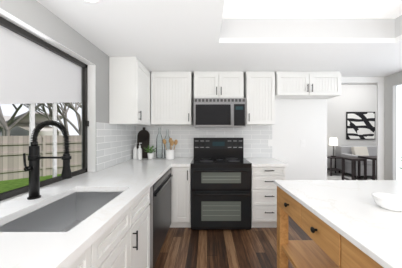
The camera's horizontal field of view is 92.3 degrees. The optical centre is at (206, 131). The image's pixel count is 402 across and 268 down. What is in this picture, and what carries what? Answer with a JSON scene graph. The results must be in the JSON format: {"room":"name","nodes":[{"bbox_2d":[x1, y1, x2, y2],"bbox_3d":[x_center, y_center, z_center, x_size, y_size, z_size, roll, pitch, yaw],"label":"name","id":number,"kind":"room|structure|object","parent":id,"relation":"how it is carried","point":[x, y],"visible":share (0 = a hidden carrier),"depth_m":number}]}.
{"room":"kitchen","nodes":[
{"label":"kitchen","id":0,"kind":"room"},
{"bbox_2d":[0,0,130,171],"bbox_3d":[-1.275,0.182,0.805,0.150,2.315,5.110,0,0,0],"label":"wall","id":1,"kind":"structure","parent":0,"point":[37,15],"depth_m":1.70},
{"bbox_2d":[0,8,95,200],"bbox_3d":[-1.275,-0.145,1.139,0.151,1.149,1.877,0,0,0],"label":"window","id":2,"kind":"structure","parent":1,"relation":"in","point":[5,23],"depth_m":1.72},
{"bbox_2d":[0,25,81,103],"bbox_3d":[-1.339,-0.355,1.138,0.032,0.701,1.806,0,0,0],"label":"roller blind","id":3,"kind":"object","parent":2,"relation":"attached to","point":[31,72],"visible":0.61,"depth_m":1.48},
{"bbox_2d":[96,122,135,171],"bbox_3d":[-1.197,0.162,0.827,0.006,0.534,4.854,0,0,0],"label":"tiles","id":4,"kind":"structure","parent":1,"relation":"attached to","point":[115,143],"depth_m":2.46},
{"bbox_2d":[109,57,154,125],"bbox_3d":[-1.006,-0.511,2.808,0.380,0.823,0.896,0,0,0],"label":"upper cabinet","id":5,"kind":"object","parent":1,"relation":"attached to","point":[129,91],"visible":1,"depth_m":2.36},
{"bbox_2d":[36,0,401,76],"bbox_3d":[0.890,-1.050,0.755,4.480,0.250,5.010,0,0,0],"label":"ceiling","id":6,"kind":"structure","parent":0,"point":[192,36],"depth_m":2.00},
{"bbox_2d":[84,0,100,3],"bbox_3d":[-0.800,-0.919,1.310,0.140,0.011,0.140,0,0,0],"label":"recessed light","id":7,"kind":"object","parent":6,"relation":"in","point":[94,1],"visible":1,"depth_m":1.36},
{"bbox_2d":[154,215,311,267],"bbox_3d":[0.890,1.370,0.805,4.480,0.060,5.110,0,0,0],"label":"floor","id":8,"kind":"structure","parent":0,"point":[217,248],"depth_m":2.24},
{"bbox_2d":[0,120,192,267],"bbox_3d":[-0.770,0.631,1.127,1.095,1.417,4.253,0,0,0],"label":"base cabinets","id":9,"kind":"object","parent":8,"relation":"on","point":[128,213],"depth_m":1.27},
{"bbox_2d":[133,143,137,158],"bbox_3d":[-1.135,0.300,3.060,0.068,0.258,0.067,0,0,0],"label":"soap bottle","id":10,"kind":"object","parent":9,"relation":"on","point":[135,149],"visible":0.98,"depth_m":3.03},
{"bbox_2d":[137,146,141,159],"bbox_3d":[-1.055,0.300,3.030,0.068,0.258,0.067,0,0,0],"label":"soap bottle","id":11,"kind":"object","parent":9,"relation":"on","point":[139,153],"visible":1,"depth_m":3.00},
{"bbox_2d":[137,127,149,157],"bbox_3d":[-1.055,0.174,3.195,0.200,0.506,0.098,0,0,0],"label":"cutting board","id":12,"kind":"object","parent":9,"relation":"on","point":[143,138],"visible":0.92,"depth_m":3.19},
{"bbox_2d":[144,145,155,159],"bbox_3d":[-0.894,0.317,3.020,0.183,0.223,0.223,0,0,0],"label":"plant pot","id":13,"kind":"object","parent":9,"relation":"on","point":[150,155],"visible":1,"depth_m":3.00},
{"bbox_2d":[156,128,162,157],"bbox_3d":[-0.785,0.177,3.185,0.099,0.496,0.099,0,0,-9],"label":"glass bottle","id":14,"kind":"object","parent":9,"relation":"on","point":[162,145],"depth_m":3.19},
{"bbox_2d":[163,138,177,159],"bbox_3d":[-0.582,0.261,3.055,0.239,0.337,0.135,0,0,0],"label":"utensil crock","id":15,"kind":"object","parent":9,"relation":"on","point":[170,154],"visible":1,"depth_m":3.03},
{"bbox_2d":[190,138,251,229],"bbox_3d":[0.190,0.718,2.889,0.824,1.245,0.721,0,0,0],"label":"range","id":16,"kind":"object","parent":8,"relation":"on","point":[221,183],"visible":1,"depth_m":2.58},
{"bbox_2d":[245,158,287,227],"bbox_3d":[0.850,0.885,2.921,0.491,0.910,0.664,0,0,0],"label":"base cabinet","id":17,"kind":"object","parent":8,"relation":"on","point":[266,172],"visible":0.75,"depth_m":2.63},
{"bbox_2d":[274,180,401,267],"bbox_3d":[1.175,0.874,0.845,1.251,0.932,1.590,0,0,0],"label":"kitchen island","id":18,"kind":"object","parent":8,"relation":"on","point":[346,223],"visible":1,"depth_m":1.07},
{"bbox_2d":[371,192,401,211],"bbox_3d":[0.985,0.378,1.030,0.166,0.060,0.166,0,0,0],"label":"bowl","id":19,"kind":"object","parent":18,"relation":"on","point":[390,201],"visible":1,"depth_m":1.03},
{"bbox_2d":[153,77,376,179],"bbox_3d":[0.890,-0.310,3.310,4.480,3.300,0.100,0,0,0],"label":"wall","id":20,"kind":"structure","parent":0,"point":[297,121],"depth_m":3.26},
{"bbox_2d":[151,71,192,124],"bbox_3d":[-0.542,-0.518,3.065,0.608,0.809,0.382,0,0,0],"label":"upper cabinet","id":21,"kind":"object","parent":20,"relation":"attached to","point":[171,97],"visible":1,"depth_m":2.92},
{"bbox_2d":[136,124,271,156],"bbox_3d":[-0.050,0.149,3.257,2.299,0.559,0.006,0,0,0],"label":"tiles","id":22,"kind":"structure","parent":20,"relation":"attached to","point":[256,138],"depth_m":3.25},
{"bbox_2d":[194,71,243,97],"bbox_3d":[0.177,-0.717,3.065,0.755,0.413,0.382,0,0,0],"label":"upper cabinet","id":23,"kind":"object","parent":20,"relation":"attached to","point":[218,84],"visible":0.94,"depth_m":2.92},
{"bbox_2d":[194,98,245,127],"bbox_3d":[0.190,-0.290,3.037,0.770,0.432,0.431,0,0,0],"label":"microwave","id":24,"kind":"object","parent":23,"relation":"attached to","point":[219,112],"visible":1,"depth_m":2.86},
{"bbox_2d":[244,71,274,124],"bbox_3d":[0.812,-0.518,3.065,0.435,0.809,0.382,0,0,0],"label":"upper cabinet","id":25,"kind":"object","parent":20,"relation":"attached to","point":[259,91],"visible":1,"depth_m":2.92},
{"bbox_2d":[268,140,304,146],"bbox_3d":[1.345,0.190,3.254,0.630,0.120,0.012,0,0,0],"label":"outlet plates","id":26,"kind":"object","parent":20,"relation":"attached to","point":[302,143],"visible":1,"depth_m":3.25},
{"bbox_2d":[275,71,340,98],"bbox_3d":[1.542,-0.739,3.065,0.973,0.369,0.382,0,0,0],"label":"upper cabinet","id":27,"kind":"object","parent":20,"relation":"attached to","point":[307,84],"visible":0.98,"depth_m":2.92},
{"bbox_2d":[341,77,383,179],"bbox_3d":[2.505,0.208,3.249,0.946,2.264,0.019,0,0,0],"label":"door frame","id":28,"kind":"structure","parent":20,"relation":"attached to","point":[379,81],"depth_m":3.24},
{"bbox_2d":[222,0,401,18],"bbox_3d":[1.037,-1.185,1.175,1.826,0.020,1.650,0,0,0],"label":"ceiling","id":29,"kind":"structure","parent":0,"point":[312,9],"depth_m":1.85},
{"bbox_2d":[327,172,375,179],"bbox_3d":[3.600,1.370,4.980,7.200,0.060,3.240,0,0,0],"label":"floor","id":30,"kind":"structure","parent":0,"point":[336,176],"depth_m":5.81},
{"bbox_2d":[327,156,344,175],"bbox_3d":[3.980,1.060,6.080,0.440,0.560,0.440,0,0,0],"label":"side table","id":31,"kind":"object","parent":30,"relation":"on","point":[331,169],"visible":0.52,"depth_m":5.89},
{"bbox_2d":[329,138,337,156],"bbox_3d":[3.980,0.480,6.080,0.240,0.600,0.240,0,0,0],"label":"table lamp","id":32,"kind":"object","parent":31,"relation":"on","point":[333,142],"visible":1,"depth_m":6.00},
{"bbox_2d":[342,157,366,179],"bbox_3d":[3.840,1.010,5.050,0.360,0.660,0.400,0,0,0],"label":"bench","id":33,"kind":"object","parent":30,"relation":"on","point":[353,160],"visible":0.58,"depth_m":4.92},
{"bbox_2d":[336,146,376,177],"bbox_3d":[5.250,0.895,5.905,2.000,0.890,0.950,0,0,0],"label":"sofa","id":34,"kind":"object","parent":30,"relation":"on","point":[349,151],"visible":0.38,"depth_m":5.92},
{"bbox_2d":[358,156,376,179],"bbox_3d":[4.330,0.990,4.950,0.540,0.700,0.500,0,0,0],"label":"bench","id":35,"kind":"object","parent":30,"relation":"on","point":[373,158],"visible":0.25,"depth_m":5.04},
{"bbox_2d":[327,85,376,171],"bbox_3d":[3.600,-0.310,6.525,7.200,3.300,0.150,0,0,0],"label":"wall","id":36,"kind":"structure","parent":0,"point":[357,98],"depth_m":6.45},
{"bbox_2d":[346,112,374,139],"bbox_3d":[5.120,-0.210,6.429,0.950,0.920,0.034,0,0,0],"label":"picture","id":37,"kind":"object","parent":36,"relation":"attached to","point":[360,125],"visible":0.93,"depth_m":6.41},
{"bbox_2d":[384,72,401,179],"bbox_3d":[3.055,0.182,0.805,0.150,2.315,5.110,0,0,0],"label":"wall","id":38,"kind":"structure","parent":0,"point":[392,82],"depth_m":3.13},
{"bbox_2d":[397,85,401,179],"bbox_3d":[3.045,0.300,1.698,0.010,2.080,2.795,0,0,0],"label":"window","id":39,"kind":"structure","parent":38,"relation":"in","point":[399,129],"depth_m":3.05},
{"label":"outside","id":40,"kind":"structure","parent":0,"visible":0},
{"bbox_2d":[0,174,60,192],"bbox_3d":[-7.676,1.865,6.000,12.649,0.050,28.000,0,0,0],"label":"grass lawn","id":41,"kind":"structure","parent":40,"point":[7,185],"depth_m":6.90},
{"bbox_2d":[0,135,81,180],"bbox_3d":[-6.036,0.995,8.759,11.867,1.690,0.108,0,0,-41],"label":"fence","id":42,"kind":"object","parent":41,"relation":"on","point":[13,149],"visible":0.38,"depth_m":7.78},
{"bbox_2d":[0,102,81,135],"bbox_3d":[-13.331,-2.066,12.693,15.202,7.812,12.814,0,0,0],"label":"trees","id":43,"kind":"object","parent":41,"relation":"on","point":[13,125],"visible":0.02,"depth_m":12.62}
]}

